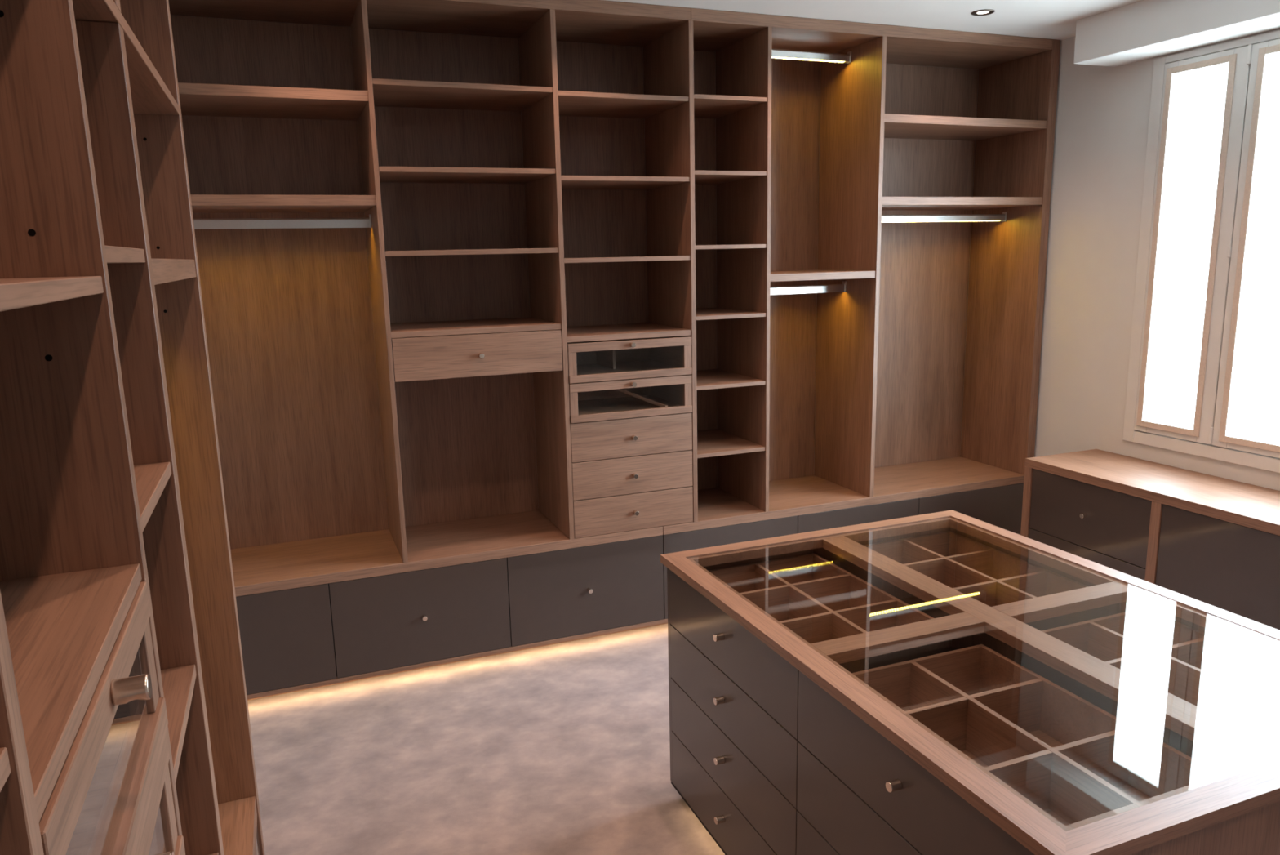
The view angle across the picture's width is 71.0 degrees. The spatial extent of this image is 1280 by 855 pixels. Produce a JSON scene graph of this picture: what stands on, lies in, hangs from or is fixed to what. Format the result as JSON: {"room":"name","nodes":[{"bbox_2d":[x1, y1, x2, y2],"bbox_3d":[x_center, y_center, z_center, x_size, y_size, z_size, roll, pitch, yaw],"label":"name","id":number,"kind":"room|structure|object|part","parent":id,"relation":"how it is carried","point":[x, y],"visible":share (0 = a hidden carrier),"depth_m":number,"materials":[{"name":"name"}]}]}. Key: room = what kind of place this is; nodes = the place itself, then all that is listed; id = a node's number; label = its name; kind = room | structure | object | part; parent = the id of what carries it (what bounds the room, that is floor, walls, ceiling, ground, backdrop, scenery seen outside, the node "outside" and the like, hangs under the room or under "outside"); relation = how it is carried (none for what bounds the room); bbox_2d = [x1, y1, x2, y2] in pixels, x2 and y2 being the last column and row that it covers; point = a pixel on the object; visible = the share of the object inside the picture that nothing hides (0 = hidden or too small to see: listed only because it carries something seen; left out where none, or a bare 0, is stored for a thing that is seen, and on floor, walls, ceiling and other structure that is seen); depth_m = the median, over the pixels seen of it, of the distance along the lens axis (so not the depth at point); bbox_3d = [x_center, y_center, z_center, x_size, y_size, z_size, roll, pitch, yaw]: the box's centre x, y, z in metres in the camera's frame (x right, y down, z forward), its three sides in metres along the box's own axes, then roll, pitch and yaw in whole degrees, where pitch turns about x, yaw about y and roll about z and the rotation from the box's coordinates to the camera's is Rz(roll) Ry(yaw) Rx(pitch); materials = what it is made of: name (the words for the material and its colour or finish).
{"room":"walk-in closet","nodes":[
{"label":"walk-in closet","id":0,"kind":"room"},
{"bbox_2d":[247,622,724,854],"bbox_3d":[1.049,1.409,1.797,4.326,0.050,6.130,-6,12,-21],"label":"floor","id":1,"kind":"structure","parent":0,"point":[562,748],"depth_m":3.13,"materials":[{"name":"grey carpet"}]},
{"bbox_2d":[0,0,264,854],"bbox_3d":[-0.672,0.255,0.713,0.536,2.699,2.475,-6,12,-21],"label":"shelving unit","id":2,"kind":"object","parent":1,"relation":"on","point":[125,726],"visible":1,"depth_m":0.86,"materials":[{"name":"brown wood"}]},
{"bbox_3d":[-0.395,0.269,-0.023,0.494,0.015,0.879,-6,12,-21],"label":"shelf","id":3,"kind":"part","parent":2,"relation":"part of","materials":[{"name":"brown wood"}]},
{"bbox_3d":[-0.651,-0.075,0.552,0.494,0.016,0.436,-6,12,-21],"label":"shelf","id":4,"kind":"part","parent":2,"relation":"part of","materials":[{"name":"brown wood"}]},
{"bbox_3d":[-0.645,0.202,0.605,0.494,0.017,0.436,-6,12,-21],"label":"shelf","id":5,"kind":"part","parent":2,"relation":"part of","materials":[{"name":"brown wood"}]},
{"bbox_3d":[-0.423,0.208,0.697,0.024,0.036,0.432,-6,12,-21],"label":"rail","id":6,"kind":"part","parent":2,"relation":"part of","materials":[{"name":"brown wood"}]},
{"bbox_3d":[-0.628,0.295,0.629,0.419,0.114,0.416,-6,12,-21],"label":"drawer","id":7,"kind":"part","parent":2,"relation":"part of","materials":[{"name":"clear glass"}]},
{"bbox_3d":[-0.796,-0.168,0.901,0.494,0.017,0.302,-6,12,-21],"label":"shelf","id":8,"kind":"part","parent":2,"relation":"part of","materials":[{"name":"brown wood"}]},
{"bbox_3d":[-0.939,-0.510,1.190,0.497,0.018,1.052,-6,12,-21],"label":"shelf","id":9,"kind":"part","parent":2,"relation":"part of","materials":[{"name":"brown wood"}]},
{"bbox_3d":[-0.400,0.206,0.706,0.026,0.020,0.020,-6,12,-21],"label":"knob","id":10,"kind":"part","parent":2,"relation":"part of","materials":[{"name":"silver metal"}]},
{"bbox_3d":[-0.790,0.101,0.953,0.494,0.017,0.302,-6,12,-21],"label":"shelf","id":11,"kind":"part","parent":2,"relation":"part of","materials":[{"name":"brown wood"}]},
{"bbox_3d":[-0.419,0.363,0.727,0.024,0.036,0.432,-6,12,-21],"label":"rail","id":12,"kind":"part","parent":2,"relation":"part of","materials":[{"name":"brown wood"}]},
{"bbox_3d":[-0.396,0.360,0.736,0.026,0.020,0.020,-6,12,-21],"label":"knob","id":13,"kind":"part","parent":2,"relation":"part of","materials":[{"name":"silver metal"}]},
{"bbox_3d":[-0.997,-0.240,1.402,0.494,0.035,0.714,-6,12,-21],"label":"shelf","id":14,"kind":"part","parent":2,"relation":"part of","materials":[{"name":"brown wood"}]},
{"bbox_3d":[-0.784,0.380,1.007,0.494,0.017,0.302,-6,12,-21],"label":"shelf","id":15,"kind":"part","parent":2,"relation":"part of","materials":[{"name":"brown wood"}]},
{"bbox_3d":[-1.134,0.075,1.821,0.509,2.651,0.048,-6,12,-21],"label":"panel","id":16,"kind":"part","parent":2,"relation":"part of","materials":[{"name":"brown wood"}]},
{"bbox_3d":[-0.778,0.663,1.062,0.494,0.017,0.302,-6,12,-21],"label":"shelf","id":17,"kind":"part","parent":2,"relation":"part of","materials":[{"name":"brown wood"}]},
{"bbox_3d":[-0.658,1.085,0.857,0.494,0.047,2.406,-6,12,-21],"label":"shelf","id":18,"kind":"part","parent":2,"relation":"part of","materials":[{"name":"brown wood"}]},
{"bbox_3d":[-0.748,1.142,1.758,0.019,0.396,0.709,-6,12,-21],"label":"drawer","id":19,"kind":"part","parent":2,"relation":"part of","materials":[{"name":"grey wood"}]},
{"bbox_2d":[230,510,662,596],"bbox_3d":[-1.001,0.514,3.865,2.166,0.039,0.528,-6,12,-21],"label":"board","id":20,"kind":"object","parent":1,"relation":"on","point":[258,569],"visible":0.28,"depth_m":3.78,"materials":[{"name":"brown wood"}]},
{"bbox_2d":[168,0,697,562],"bbox_3d":[-0.937,-0.578,3.669,2.340,2.175,0.546,-6,12,-21],"label":"shelving unit","id":21,"kind":"object","parent":20,"relation":"on","point":[273,112],"visible":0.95,"depth_m":3.83,"materials":[{"name":"brown wood"}]},
{"bbox_3d":[-1.550,-1.202,3.312,1.010,0.036,0.496,-6,12,-21],"label":"shelf","id":22,"kind":"part","parent":21,"relation":"part of","materials":[{"name":"brown wood"}]},
{"bbox_3d":[-1.630,-0.541,3.684,1.010,2.127,0.019,-6,12,-21],"label":"panel","id":23,"kind":"part","parent":21,"relation":"part of","materials":[{"name":"brown wood"}]},
{"bbox_3d":[-1.540,-0.770,3.394,0.998,0.038,0.017,-6,12,-21],"label":"hanging rail","id":24,"kind":"part","parent":21,"relation":"part of","materials":[{"name":"metal"}]},
{"bbox_3d":[-1.542,-0.840,3.382,1.010,0.037,0.496,-6,12,-21],"label":"shelf","id":25,"kind":"part","parent":21,"relation":"part of","materials":[{"name":"brown wood"}]},
{"bbox_3d":[-0.966,-1.622,3.470,2.330,0.048,0.500,-6,12,-21],"label":"panel","id":26,"kind":"part","parent":21,"relation":"part of","materials":[{"name":"brown wood"}]},
{"bbox_3d":[-0.829,-0.618,3.995,0.680,2.127,0.019,-6,12,-21],"label":"panel","id":27,"kind":"part","parent":21,"relation":"part of","materials":[{"name":"brown wood"}]},
{"bbox_3d":[-0.749,-1.331,3.614,0.680,0.020,0.496,-6,12,-21],"label":"shelf","id":28,"kind":"part","parent":21,"relation":"part of","materials":[{"name":"brown wood"}]},
{"bbox_3d":[-0.743,-1.028,3.672,0.680,0.020,0.496,-6,12,-21],"label":"shelf","id":29,"kind":"part","parent":21,"relation":"part of","materials":[{"name":"brown wood"}]},
{"bbox_3d":[-0.736,-0.726,3.730,0.680,0.020,0.496,-6,12,-21],"label":"shelf","id":30,"kind":"part","parent":21,"relation":"part of","materials":[{"name":"brown wood"}]},
{"bbox_3d":[-0.730,-0.425,3.788,0.680,0.023,0.496,-6,12,-21],"label":"shelf","id":31,"kind":"part","parent":21,"relation":"part of","materials":[{"name":"brown wood"}]},
{"bbox_3d":[-0.638,-0.289,3.587,0.676,0.167,0.019,-6,12,-21],"label":"drawer","id":32,"kind":"part","parent":21,"relation":"part of","materials":[{"name":"brown wood"}]},
{"bbox_3d":[-0.630,-0.285,3.567,0.020,0.020,0.026,-6,12,-21],"label":"knob","id":33,"kind":"part","parent":21,"relation":"part of","materials":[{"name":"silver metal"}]},
{"bbox_3d":[-0.231,-0.676,4.227,0.565,2.127,0.019,-6,12,-21],"label":"panel","id":34,"kind":"part","parent":21,"relation":"part of","materials":[{"name":"brown wood"}]},
{"bbox_3d":[-0.151,-1.377,3.848,0.565,0.019,0.496,-6,12,-21],"label":"shelf","id":35,"kind":"part","parent":21,"relation":"part of","materials":[{"name":"brown wood"}]},
{"bbox_3d":[-0.121,-0.319,4.034,0.545,0.122,0.419,-6,12,-21],"label":"drawer","id":36,"kind":"part","parent":21,"relation":"part of","materials":[{"name":"brown wood"}]},
{"bbox_3d":[-0.144,-1.062,3.909,0.565,0.019,0.496,-6,12,-21],"label":"shelf","id":37,"kind":"part","parent":21,"relation":"part of","materials":[{"name":"brown wood"}]},
{"bbox_3d":[-0.118,-0.154,4.066,0.545,0.123,0.419,-6,12,-21],"label":"drawer","id":38,"kind":"part","parent":21,"relation":"part of","materials":[{"name":"brown wood"}]},
{"bbox_3d":[-0.138,-0.743,3.970,0.565,0.019,0.496,-6,12,-21],"label":"shelf","id":39,"kind":"part","parent":21,"relation":"part of","materials":[{"name":"brown wood"}]},
{"bbox_3d":[-0.131,-0.429,4.031,0.565,0.024,0.496,-6,12,-21],"label":"shelf","id":40,"kind":"part","parent":21,"relation":"part of","materials":[{"name":"brown wood"}]},
{"bbox_3d":[-0.040,-0.353,3.817,0.560,0.036,0.024,-6,12,-21],"label":"rail","id":41,"kind":"part","parent":21,"relation":"part of","materials":[{"name":"brown wood"}]},
{"bbox_3d":[-0.037,-0.189,3.849,0.560,0.036,0.024,-6,12,-21],"label":"rail","id":42,"kind":"part","parent":21,"relation":"part of","materials":[{"name":"brown wood"}]},
{"bbox_3d":[-0.032,0.041,3.894,0.561,0.167,0.019,-6,12,-21],"label":"drawer","id":43,"kind":"part","parent":21,"relation":"part of","materials":[{"name":"brown wood"}]},
{"bbox_3d":[-0.029,0.206,3.926,0.561,0.164,0.019,-6,12,-21],"label":"drawer","id":44,"kind":"part","parent":21,"relation":"part of","materials":[{"name":"brown wood"}]},
{"bbox_3d":[-0.031,-0.349,3.794,0.020,0.020,0.026,-6,12,-21],"label":"knob","id":45,"kind":"part","parent":21,"relation":"part of","materials":[{"name":"silver metal"}]},
{"bbox_3d":[-0.025,0.370,3.958,0.561,0.164,0.019,-6,12,-21],"label":"drawer","id":46,"kind":"part","parent":21,"relation":"part of","materials":[{"name":"brown wood"}]},
{"bbox_3d":[-0.028,-0.184,3.826,0.020,0.020,0.026,-6,12,-21],"label":"knob","id":47,"kind":"part","parent":21,"relation":"part of","materials":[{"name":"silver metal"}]},
{"bbox_3d":[-0.024,0.044,3.874,0.020,0.020,0.026,-6,12,-21],"label":"knob","id":48,"kind":"part","parent":21,"relation":"part of","materials":[{"name":"silver metal"}]},
{"bbox_3d":[-0.020,0.210,3.906,0.020,0.020,0.026,-6,12,-21],"label":"knob","id":49,"kind":"part","parent":21,"relation":"part of","materials":[{"name":"silver metal"}]},
{"bbox_3d":[-0.017,0.374,3.938,0.020,0.020,0.026,-6,12,-21],"label":"knob","id":50,"kind":"part","parent":21,"relation":"part of","materials":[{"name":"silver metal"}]},
{"bbox_3d":[0.138,-0.659,4.096,0.021,2.127,0.500,-6,12,-21],"label":"panel","id":51,"kind":"part","parent":21,"relation":"part of","materials":[{"name":"brown wood"}]},
{"bbox_2d":[235,534,664,700],"bbox_3d":[-0.971,0.775,3.896,2.137,0.483,0.524,-6,12,-21],"label":"drawer base","id":52,"kind":"object","parent":1,"relation":"on","point":[300,638],"visible":0.66,"depth_m":3.70,"materials":[{"name":"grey wood"}]},
{"bbox_3d":[-1.548,0.836,3.425,0.712,0.399,0.019,-6,12,-21],"label":"drawer","id":53,"kind":"part","parent":52,"relation":"part of","materials":[{"name":"grey wood"}]},
{"bbox_3d":[-0.886,0.772,3.681,0.707,0.399,0.019,-6,12,-21],"label":"drawer","id":54,"kind":"part","parent":52,"relation":"part of","materials":[{"name":"grey wood"}]},
{"bbox_3d":[-0.878,0.775,3.661,0.020,0.020,0.026,-6,12,-21],"label":"knob","id":55,"kind":"part","parent":52,"relation":"part of","materials":[{"name":"silver metal"}]},
{"bbox_3d":[-0.884,0.978,3.721,2.137,0.018,0.023,-6,12,-21],"label":"rail","id":56,"kind":"part","parent":52,"relation":"part of","materials":[{"name":"brown wood"}]},
{"bbox_3d":[-0.226,0.708,3.938,0.710,0.399,0.019,-6,12,-21],"label":"drawer","id":57,"kind":"part","parent":52,"relation":"part of","materials":[{"name":"grey wood"}]},
{"bbox_3d":[-0.218,0.711,3.917,0.020,0.020,0.026,-6,12,-21],"label":"knob","id":58,"kind":"part","parent":52,"relation":"part of","materials":[{"name":"silver metal"}]},
{"bbox_2d":[653,482,1023,625],"bbox_3d":[1.015,0.583,4.667,2.141,0.483,0.524,-6,12,-21],"label":"drawer base","id":59,"kind":"object","parent":1,"relation":"on","point":[1001,506],"visible":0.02,"depth_m":4.42,"materials":[{"name":"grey wood"}]},
{"bbox_3d":[0.429,0.645,4.192,0.696,0.399,0.019,-6,12,-21],"label":"drawer","id":60,"kind":"part","parent":59,"relation":"part of","materials":[{"name":"grey wood"}]},
{"bbox_3d":[1.081,0.582,4.445,0.704,0.399,0.019,-6,12,-21],"label":"drawer","id":61,"kind":"part","parent":59,"relation":"part of","materials":[{"name":"grey wood"}]},
{"bbox_3d":[1.751,0.517,4.705,0.732,0.399,0.019,-6,12,-21],"label":"drawer","id":62,"kind":"part","parent":59,"relation":"part of","materials":[{"name":"grey wood"}]},
{"bbox_2d":[662,456,1024,534],"bbox_3d":[1.005,0.321,4.643,2.150,0.039,0.528,-6,12,-21],"label":"board","id":63,"kind":"object","parent":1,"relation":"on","point":[799,495],"visible":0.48,"depth_m":4.55,"materials":[{"name":"brown wood"}]},
{"bbox_2d":[690,8,1060,511],"bbox_3d":[1.055,-0.773,4.457,1.982,2.175,0.519,-6,12,-21],"label":"shelving unit","id":64,"kind":"object","parent":63,"relation":"on","point":[893,185],"visible":0.94,"depth_m":4.53,"materials":[{"name":"brown wood"}]},
{"bbox_3d":[0.214,-0.719,4.399,0.349,2.127,0.019,-6,12,-21],"label":"panel","id":65,"kind":"part","parent":64,"relation":"part of","materials":[{"name":"brown wood"}]},
{"bbox_3d":[0.299,-1.133,4.076,0.349,0.018,0.496,-6,12,-21],"label":"shelf","id":66,"kind":"part","parent":64,"relation":"part of","materials":[{"name":"brown wood"}]},
{"bbox_3d":[0.293,-1.433,4.018,0.349,0.018,0.496,-6,12,-21],"label":"shelf","id":67,"kind":"part","parent":64,"relation":"part of","materials":[{"name":"brown wood"}]},
{"bbox_3d":[0.319,-0.229,4.250,0.349,0.018,0.496,-6,12,-21],"label":"shelf","id":68,"kind":"part","parent":64,"relation":"part of","materials":[{"name":"brown wood"}]},
{"bbox_3d":[0.312,-0.531,4.192,0.349,0.018,0.496,-6,12,-21],"label":"shelf","id":69,"kind":"part","parent":64,"relation":"part of","materials":[{"name":"brown wood"}]},
{"bbox_3d":[0.306,-0.828,4.135,0.349,0.018,0.496,-6,12,-21],"label":"shelf","id":70,"kind":"part","parent":64,"relation":"part of","materials":[{"name":"brown wood"}]},
{"bbox_3d":[0.325,0.073,4.309,0.349,0.018,0.496,-6,12,-21],"label":"shelf","id":71,"kind":"part","parent":64,"relation":"part of","materials":[{"name":"brown wood"}]},
{"bbox_3d":[0.655,-0.762,4.570,0.564,2.127,0.019,-6,12,-21],"label":"panel","id":72,"kind":"part","parent":64,"relation":"part of","materials":[{"name":"brown wood"}]},
{"bbox_3d":[0.752,-0.665,4.343,0.552,0.038,0.017,-6,12,-21],"label":"hanging rail","id":73,"kind":"part","parent":64,"relation":"part of","materials":[{"name":"metal"}]},
{"bbox_3d":[0.730,-1.715,4.141,0.552,0.038,0.017,-6,12,-21],"label":"hanging rail","id":74,"kind":"part","parent":64,"relation":"part of","materials":[{"name":"metal"}]},
{"bbox_3d":[0.750,-0.733,4.332,0.564,0.034,0.496,-6,12,-21],"label":"shelf","id":75,"kind":"part","parent":64,"relation":"part of","materials":[{"name":"brown wood"}]},
{"bbox_3d":[1.013,-1.813,4.237,1.932,0.048,0.500,-6,12,-21],"label":"panel","id":76,"kind":"part","parent":64,"relation":"part of","materials":[{"name":"brown wood"}]},
{"bbox_3d":[1.387,-0.833,4.855,0.967,2.127,0.019,-6,12,-21],"label":"panel","id":77,"kind":"part","parent":64,"relation":"part of","materials":[{"name":"brown wood"}]},
{"bbox_3d":[1.478,-1.062,4.565,0.955,0.038,0.017,-6,12,-21],"label":"hanging rail","id":78,"kind":"part","parent":64,"relation":"part of","materials":[{"name":"metal"}]},
{"bbox_3d":[1.475,-1.133,4.553,0.967,0.038,0.496,-6,12,-21],"label":"shelf","id":79,"kind":"part","parent":64,"relation":"part of","materials":[{"name":"brown wood"}]},
{"bbox_3d":[1.468,-1.492,4.484,0.967,0.037,0.496,-6,12,-21],"label":"shelf","id":80,"kind":"part","parent":64,"relation":"part of","materials":[{"name":"brown wood"}]},
{"bbox_3d":[1.944,-0.857,4.792,0.024,2.175,0.500,-6,12,-21],"label":"panel","id":81,"kind":"part","parent":64,"relation":"part of","materials":[{"name":"brown wood"}]},
{"bbox_2d":[660,509,1279,854],"bbox_3d":[0.871,0.870,2.315,1.131,0.819,1.539,-6,12,-21],"label":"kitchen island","id":82,"kind":"object","parent":1,"relation":"on","point":[952,682],"visible":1,"depth_m":2.11,"materials":[{"name":"brown wood"}]},
{"bbox_3d":[0.211,0.561,2.404,0.026,0.020,0.020,-6,12,-21],"label":"knob","id":83,"kind":"part","parent":82,"relation":"part of","materials":[{"name":"silver metal"}]},
{"bbox_3d":[0.215,0.741,2.439,0.026,0.020,0.020,-6,12,-21],"label":"knob","id":84,"kind":"part","parent":82,"relation":"part of","materials":[{"name":"silver metal"}]},
{"bbox_3d":[0.219,0.917,2.473,0.026,0.020,0.020,-6,12,-21],"label":"knob","id":85,"kind":"part","parent":82,"relation":"part of","materials":[{"name":"silver metal"}]},
{"bbox_3d":[0.223,1.094,2.507,0.026,0.020,0.020,-6,12,-21],"label":"knob","id":86,"kind":"part","parent":82,"relation":"part of","materials":[{"name":"silver metal"}]},
{"bbox_3d":[0.247,1.104,2.509,0.020,0.180,0.734,-6,12,-21],"label":"drawer","id":87,"kind":"part","parent":82,"relation":"part of","materials":[{"name":"grey wood"}]},
{"bbox_3d":[0.236,0.572,2.406,0.020,0.185,0.734,-6,12,-21],"label":"drawer","id":88,"kind":"part","parent":82,"relation":"part of","materials":[{"name":"grey wood"}]},
{"bbox_3d":[0.240,0.751,2.441,0.020,0.175,0.734,-6,12,-21],"label":"drawer","id":89,"kind":"part","parent":82,"relation":"part of","materials":[{"name":"grey wood"}]},
{"bbox_3d":[0.243,0.926,2.474,0.020,0.177,0.734,-6,12,-21],"label":"drawer","id":90,"kind":"part","parent":82,"relation":"part of","materials":[{"name":"grey wood"}]},
{"bbox_3d":[0.587,0.354,2.918,1.108,0.025,0.054,-6,12,-21],"label":"frame rail","id":91,"kind":"part","parent":82,"relation":"part of","materials":[{"name":"brown wood"}]},
{"bbox_3d":[0.594,0.724,2.993,1.079,0.729,0.019,-6,12,-21],"label":"panel","id":92,"kind":"part","parent":82,"relation":"part of","materials":[{"name":"beige glass"}]},
{"bbox_3d":[0.516,1.050,1.802,0.020,0.177,0.734,-6,12,-21],"label":"drawer","id":93,"kind":"part","parent":82,"relation":"part of","materials":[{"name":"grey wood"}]},
{"bbox_2d":[708,552,933,626],"bbox_3d":[0.464,0.550,2.522,0.491,0.129,0.683,-6,12,-21],"label":"tray","id":94,"kind":"object","parent":82,"relation":"on","point":[795,588],"depth_m":2.66,"materials":[{"name":"brown wood"}]},
{"bbox_3d":[0.513,0.875,1.768,0.020,0.175,0.734,-6,12,-21],"label":"drawer","id":95,"kind":"part","parent":82,"relation":"part of","materials":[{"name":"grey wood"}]},
{"bbox_3d":[0.375,0.527,2.051,0.059,0.025,1.539,-6,12,-21],"label":"frame rail","id":96,"kind":"part","parent":82,"relation":"part of","materials":[{"name":"brown wood"}]},
{"bbox_3d":[0.487,0.687,1.723,0.026,0.020,0.020,-6,12,-21],"label":"knob","id":97,"kind":"part","parent":82,"relation":"part of","materials":[{"name":"silver metal"}]},
{"bbox_3d":[0.509,0.696,1.733,0.020,0.185,0.734,-6,12,-21],"label":"drawer","id":98,"kind":"part","parent":82,"relation":"part of","materials":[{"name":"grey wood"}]},
{"bbox_2d":[862,530,1088,595],"bbox_3d":[0.991,0.499,2.726,0.454,0.129,0.683,-6,12,-21],"label":"tray","id":99,"kind":"object","parent":82,"relation":"on","point":[968,564],"depth_m":2.84,"materials":[{"name":"brown wood"}]},
{"bbox_3d":[1.220,0.476,2.788,0.020,0.185,0.734,-6,12,-21],"label":"drawer","id":100,"kind":"part","parent":82,"relation":"part of","materials":[{"name":"brown wood"}]},
{"bbox_2d":[852,644,1222,825],"bbox_3d":[0.748,0.679,1.823,0.491,0.129,0.700,-6,12,-21],"label":"tray","id":101,"kind":"object","parent":82,"relation":"on","point":[1076,760],"depth_m":1.91,"materials":[{"name":"brown wood"}]},
{"bbox_3d":[1.353,0.432,2.430,0.052,0.025,1.539,-6,12,-21],"label":"frame rail","id":102,"kind":"part","parent":82,"relation":"part of","materials":[{"name":"brown wood"}]},
{"bbox_2d":[1040,608,1279,690],"bbox_3d":[1.274,0.628,2.027,0.454,0.129,0.700,-6,12,-21],"label":"tray","id":103,"kind":"object","parent":82,"relation":"on","point":[1166,651],"depth_m":2.22,"materials":[{"name":"brown wood"}]},
{"bbox_3d":[1.138,0.605,1.562,1.108,0.025,0.055,-6,12,-21],"label":"frame rail","id":104,"kind":"part","parent":82,"relation":"part of","materials":[{"name":"brown wood"}]},
{"bbox_3d":[1.147,0.976,1.630,1.080,0.729,0.019,-6,12,-21],"label":"panel","id":105,"kind":"part","parent":82,"relation":"part of","materials":[{"name":"brown wood"}]},
{"bbox_3d":[1.493,0.601,2.115,0.020,0.185,0.734,-6,12,-21],"label":"drawer","id":106,"kind":"part","parent":82,"relation":"part of","materials":[{"name":"brown wood"}]},
{"bbox_2d":[1020,448,1279,629],"bbox_3d":[2.571,0.733,3.054,0.471,0.734,2.926,-6,12,-21],"label":"sideboard","id":107,"kind":"object","parent":1,"relation":"on","point":[1215,540],"visible":0.5,"depth_m":3.65,"materials":[{"name":"brown wood"}]},
{"bbox_3d":[2.037,0.509,4.375,0.432,0.695,0.042,-6,12,-21],"label":"panel","id":108,"kind":"part","parent":107,"relation":"part of","materials":[{"name":"brown wood"}]},
{"bbox_3d":[1.951,0.388,3.948,0.026,0.020,0.020,-6,12,-21],"label":"knob","id":109,"kind":"part","parent":107,"relation":"part of","materials":[{"name":"silver metal"}]},
{"bbox_3d":[1.978,0.694,4.016,0.019,0.334,0.629,-6,12,-21],"label":"drawer","id":110,"kind":"part","parent":107,"relation":"part of","materials":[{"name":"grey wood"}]},
{"bbox_3d":[1.971,0.386,3.956,0.019,0.288,0.629,-6,12,-21],"label":"drawer","id":111,"kind":"part","parent":107,"relation":"part of","materials":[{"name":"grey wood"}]},
{"bbox_3d":[2.572,0.391,2.992,0.451,0.039,2.926,-6,12,-21],"label":"panel","id":112,"kind":"part","parent":107,"relation":"part of","materials":[{"name":"brown wood"}]},
{"bbox_3d":[2.225,0.665,3.372,0.019,0.626,0.629,-6,12,-21],"label":"drawer","id":113,"kind":"part","parent":107,"relation":"part of","materials":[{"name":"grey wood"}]},
{"bbox_2d":[170,14,978,519],"bbox_3d":[-0.135,-0.466,4.381,4.526,2.700,0.100,-6,12,-21],"label":"wall","id":114,"kind":"structure","parent":0,"point":[171,15],"depth_m":4.32,"materials":[{"name":"brown wood"}]},
{"bbox_2d":[602,0,1142,40],"bbox_3d":[0.990,-1.306,1.273,4.526,0.080,6.330,-6,12,-21],"label":"ceiling","id":115,"kind":"structure","parent":0,"point":[1056,20],"depth_m":3.79,"materials":[{"name":"white paint"}]},
{"bbox_2d":[971,8,995,16],"bbox_3d":[1.462,-1.766,3.826,0.094,0.005,0.094,-6,12,-21],"label":"recessed light","id":116,"kind":"object","parent":115,"relation":"in","point":[988,11],"visible":1,"depth_m":3.82,"materials":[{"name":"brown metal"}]},
{"bbox_3d":[1.461,-1.768,3.826,0.049,0.001,0.049,-6,12,-21],"label":"bulb","id":117,"kind":"part","parent":116,"relation":"part of","materials":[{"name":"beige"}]},
{"bbox_2d":[1034,28,1279,490],"bbox_3d":[3.111,-0.143,2.348,0.180,2.700,6.130,-6,12,-21],"label":"wall","id":118,"kind":"structure","parent":0,"point":[1102,115],"depth_m":4.31,"materials":[{"name":"white paint"}]},
{"bbox_2d":[1073,0,1279,66],"bbox_3d":[3.041,-1.288,1.647,0.250,0.183,5.288,-6,12,-21],"label":"window pelmet","id":119,"kind":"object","parent":118,"relation":"attached to","point":[1144,29],"depth_m":3.65,"materials":[{"name":"white paint"}]},
{"bbox_2d":[1122,30,1279,472],"bbox_3d":[2.659,-0.616,3.218,0.099,1.703,1.941,-6,12,-21],"label":"window","id":120,"kind":"structure","parent":118,"relation":"in","point":[1207,445],"depth_m":3.78,"materials":[{"name":"white paint"}]},
{"bbox_2d":[1136,53,1236,436],"bbox_3d":[2.344,-0.752,3.876,0.006,1.563,0.306,-6,12,-21],"label":"window pane","id":121,"kind":"object","parent":120,"relation":"attached to","point":[1198,96],"visible":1,"depth_m":3.86,"materials":[{"name":"white"}]},
{"bbox_3d":[2.379,-0.750,3.871,0.054,1.610,0.376,-6,12,-21],"label":"sash","id":122,"kind":"part","parent":120,"relation":"part of","materials":[{"name":"white paint"}]},
{"bbox_3d":[2.583,-0.657,3.369,0.054,1.610,0.714,-6,12,-21],"label":"sash","id":123,"kind":"part","parent":120,"relation":"part of","materials":[{"name":"white paint"}]},
{"bbox_2d":[1218,44,1279,452],"bbox_3d":[2.554,-0.656,3.357,0.006,1.563,0.647,-6,12,-21],"label":"window pane","id":124,"kind":"object","parent":120,"relation":"attached to","point":[1251,405],"visible":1,"depth_m":3.58,"materials":[{"name":"white glass"}]}
]}

